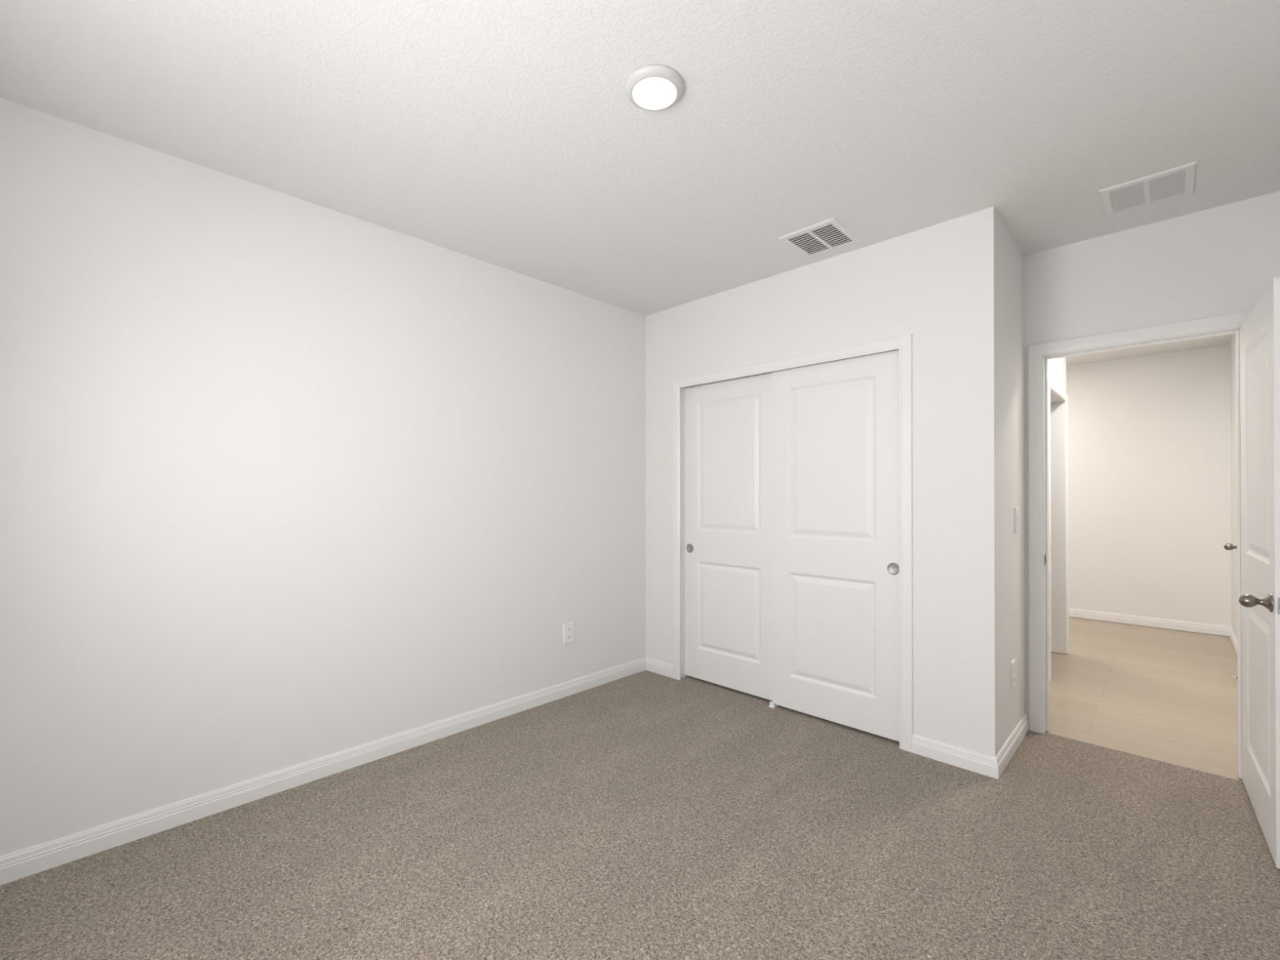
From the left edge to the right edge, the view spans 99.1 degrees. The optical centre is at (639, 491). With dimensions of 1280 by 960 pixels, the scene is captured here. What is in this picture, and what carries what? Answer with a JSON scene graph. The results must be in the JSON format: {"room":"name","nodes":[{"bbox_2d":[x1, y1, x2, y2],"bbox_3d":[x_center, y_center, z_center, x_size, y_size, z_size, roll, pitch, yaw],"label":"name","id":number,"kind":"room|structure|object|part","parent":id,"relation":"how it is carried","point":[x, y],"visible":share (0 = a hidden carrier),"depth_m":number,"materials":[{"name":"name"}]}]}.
{"room":"empty bedroom","nodes":[
{"label":"empty bedroom","id":0,"kind":"room"},
{"bbox_2d":[0,97,645,856],"bbox_3d":[-0.884,-0.001,3.139,0.115,2.590,4.295,0,0,44],"label":"wall","id":1,"kind":"structure","parent":0,"point":[286,481],"depth_m":2.30,"materials":[{"name":"white paint"}]},
{"bbox_2d":[0,657,672,885],"bbox_3d":[-1.013,1.248,2.725,0.269,0.088,3.300,0,0,44],"label":"baseboard","id":2,"kind":"structure","parent":1,"relation":"attached to","point":[21,864],"depth_m":2.32,"materials":[{"name":"white paint"}]},
{"bbox_2d":[563,622,573,644],"bbox_3d":[-0.454,0.902,3.486,0.010,0.130,0.085,0,0,44],"label":"wall outlet","id":3,"kind":"object","parent":1,"relation":"attached to","point":[568,628],"visible":1,"depth_m":3.48,"materials":[{"name":"white plastic"}]},
{"bbox_2d":[567,626,571,631],"bbox_3d":[-0.451,0.875,3.483,0.002,0.033,0.033,0,0,44],"label":"socket","id":4,"kind":"object","parent":3,"relation":"attached to","point":[569,628],"depth_m":3.48,"materials":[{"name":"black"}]},
{"bbox_2d":[0,0,1279,315],"bbox_3d":[0.225,-1.311,1.950,3.370,0.020,4.133,0,0,44],"label":"ceiling","id":5,"kind":"structure","parent":0,"point":[506,134],"depth_m":1.85,"materials":[{"name":"white paint"}]},
{"bbox_2d":[625,64,684,111],"bbox_3d":[0.046,-1.290,1.757,0.189,0.024,0.189,0,0,44],"label":"recessed light","id":6,"kind":"object","parent":5,"relation":"in","point":[649,87],"visible":1,"depth_m":1.73,"materials":[{"name":"white paint"}]},
{"bbox_2d":[632,77,675,109],"bbox_3d":[0.046,-1.280,1.757,0.139,0.005,0.139,0,0,-23],"label":"diffuser","id":7,"kind":"object","parent":6,"relation":"attached to","point":[648,93],"depth_m":1.75,"materials":[{"name":"white"}]},
{"bbox_2d":[778,217,860,257],"bbox_3d":[0.920,-1.373,2.795,0.295,0.169,0.308,0,0,44],"label":"ceiling vent","id":8,"kind":"object","parent":5,"relation":"in","point":[828,234],"visible":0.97,"depth_m":2.81,"materials":[{"name":"white metal"}]},
{"bbox_2d":[1098,161,1196,216],"bbox_3d":[2.187,-1.375,2.357,0.295,0.169,0.297,0,0,44],"label":"ceiling vent","id":9,"kind":"object","parent":5,"relation":"in","point":[1144,191],"visible":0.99,"depth_m":2.35,"materials":[{"name":"white metal"}]},
{"bbox_2d":[0,617,1279,959],"bbox_3d":[1.372,1.325,3.461,3.855,0.060,7.915,0,0,44],"label":"floor","id":10,"kind":"structure","parent":0,"point":[646,815],"depth_m":1.97,"materials":[{"name":"carpet"}]},
{"bbox_2d":[768,701,778,708],"bbox_3d":[0.826,1.280,3.317,0.036,0.030,0.108,0,0,44],"label":"floor guide","id":11,"kind":"object","parent":10,"relation":"on","point":[772,704],"visible":0.6,"depth_m":3.28,"materials":[{"name":"white plastic"}]},
{"bbox_2d":[645,206,1025,757],"bbox_3d":[1.076,0.001,3.499,2.187,2.590,0.717,0,0,44],"label":"wall","id":12,"kind":"structure","parent":0,"point":[957,285],"depth_m":2.69,"materials":[{"name":"white paint"}]},
{"bbox_2d":[684,373,772,700],"bbox_3d":[0.592,0.275,3.579,0.745,2.007,0.036,0,0,44],"label":"door","id":13,"kind":"structure","parent":12,"relation":"in","point":[728,424],"depth_m":3.57,"materials":[{"name":"white paint"}]},
{"bbox_2d":[687,544,693,551],"bbox_3d":[0.347,0.392,3.794,0.051,0.051,0.001,0,0,44],"label":"door handle","id":14,"kind":"object","parent":13,"relation":"on","point":[690,547],"depth_m":3.79,"materials":[{"name":"silver metal"}]},
{"bbox_2d":[672,333,912,752],"bbox_3d":[0.832,0.256,3.305,1.569,2.078,0.129,0,0,44],"label":"door frame","id":15,"kind":"structure","parent":12,"relation":"attached to","point":[903,344],"depth_m":2.92,"materials":[{"name":"white paint"}]},
{"bbox_2d":[772,350,899,741],"bbox_3d":[1.081,0.275,3.049,0.757,2.001,0.036,0,0,44],"label":"door","id":16,"kind":"structure","parent":12,"relation":"in","point":[836,619],"depth_m":3.02,"materials":[{"name":"white paint"}]},
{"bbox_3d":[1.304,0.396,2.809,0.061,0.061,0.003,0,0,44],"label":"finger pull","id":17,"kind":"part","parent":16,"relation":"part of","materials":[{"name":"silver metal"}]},
{"bbox_2d":[888,564,898,573],"bbox_3d":[1.304,0.396,2.809,0.051,0.051,0.001,0,0,44],"label":"door handle","id":18,"kind":"object","parent":16,"relation":"on","point":[892,568],"depth_m":2.81,"materials":[{"name":"silver metal"}]},
{"bbox_2d":[911,712,1028,779],"bbox_3d":[1.734,1.249,2.841,0.364,0.088,0.732,0,0,44],"label":"baseboard","id":19,"kind":"structure","parent":12,"relation":"attached to","point":[983,764],"depth_m":2.59,"materials":[{"name":"white paint"}]},
{"bbox_2d":[1010,658,1015,688],"bbox_3d":[1.871,0.912,2.737,0.010,0.130,0.080,0,0,44],"label":"wall outlet","id":20,"kind":"object","parent":12,"relation":"attached to","point":[1013,662],"visible":1,"depth_m":2.72,"materials":[{"name":"white plastic"}]},
{"bbox_2d":[1013,507,1018,533],"bbox_3d":[1.940,0.145,2.810,0.011,0.128,0.080,0,0,44],"label":"light switch","id":21,"kind":"object","parent":12,"relation":"attached to","point":[1015,509],"visible":1,"depth_m":2.79,"materials":[{"name":"white plastic"}]},
{"bbox_2d":[1048,357,1066,392],"bbox_3d":[2.773,-0.019,3.808,0.115,2.632,1.870,0,0,44],"label":"wall","id":22,"kind":"structure","parent":0,"point":[1057,366],"depth_m":4.16,"materials":[{"name":"white paint"}]},
{"bbox_2d":[1048,376,1069,680],"bbox_3d":[3.089,0.254,4.120,0.129,2.088,0.950,0,0,44],"label":"door frame","id":23,"kind":"structure","parent":22,"relation":"attached to","point":[1058,399],"depth_m":4.40,"materials":[{"name":"white paint"}]},
{"bbox_2d":[1066,344,1231,626],"bbox_3d":[4.026,-0.008,6.270,3.740,2.632,0.115,0,0,44],"label":"wall","id":24,"kind":"structure","parent":0,"point":[1149,482],"depth_m":5.28,"materials":[{"name":"white paint"}]},
{"bbox_2d":[1068,608,1237,657],"bbox_3d":[2.795,1.258,4.931,3.640,0.088,3.515,0,0,44],"label":"baseboard","id":25,"kind":"structure","parent":24,"relation":"attached to","point":[1208,628],"depth_m":5.24,"materials":[{"name":"white paint"}]},
{"bbox_2d":[1066,333,1234,365],"bbox_3d":[2.832,-1.380,4.970,3.855,0.100,3.733,0,0,44],"label":"ceiling","id":26,"kind":"structure","parent":0,"point":[1225,340],"depth_m":5.11,"materials":[{"name":"white paint"}]},
{"bbox_2d":[1024,191,1279,717],"bbox_3d":[2.448,-0.024,2.740,1.068,2.632,0.113,0,0,44],"label":"wall","id":27,"kind":"structure","parent":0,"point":[1219,260],"depth_m":2.64,"materials":[{"name":"white paint"}]},
{"bbox_2d":[1027,310,1252,782],"bbox_3d":[2.464,0.246,2.723,0.851,2.092,0.141,0,0,44],"label":"door frame","id":28,"kind":"structure","parent":27,"relation":"attached to","point":[1038,354],"depth_m":2.93,"materials":[{"name":"white paint"}]},
{"bbox_2d":[1238,276,1279,868],"bbox_3d":[2.428,0.275,2.129,0.193,2.006,0.778,0,0,42],"label":"door","id":29,"kind":"structure","parent":28,"relation":"attached to","point":[1260,599],"depth_m":2.05,"materials":[{"name":"white paint"}]},
{"bbox_3d":[2.191,0.387,1.913,0.030,0.065,0.065,0,0,42],"label":"knob","id":30,"kind":"part","parent":29,"relation":"part of","materials":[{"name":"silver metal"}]},
{"bbox_3d":[2.174,0.387,1.847,0.025,0.057,0.002,0,0,42],"label":"latch plate","id":31,"kind":"part","parent":29,"relation":"part of","materials":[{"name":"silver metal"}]},
{"bbox_2d":[1230,333,1237,639],"bbox_3d":[2.710,-0.026,2.161,0.115,2.632,7.915,0,0,44],"label":"wall","id":32,"kind":"structure","parent":0,"point":[1233,344],"depth_m":4.68,"materials":[{"name":"white paint"}]},
{"bbox_2d":[1223,543,1237,679],"bbox_3d":[4.165,0.282,3.829,0.736,2.006,0.101,0,0,-43],"label":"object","id":33,"kind":"structure","parent":32,"relation":"in","point":[1227,546],"depth_m":3.62,"materials":[{"name":"white paint"}]}
]}

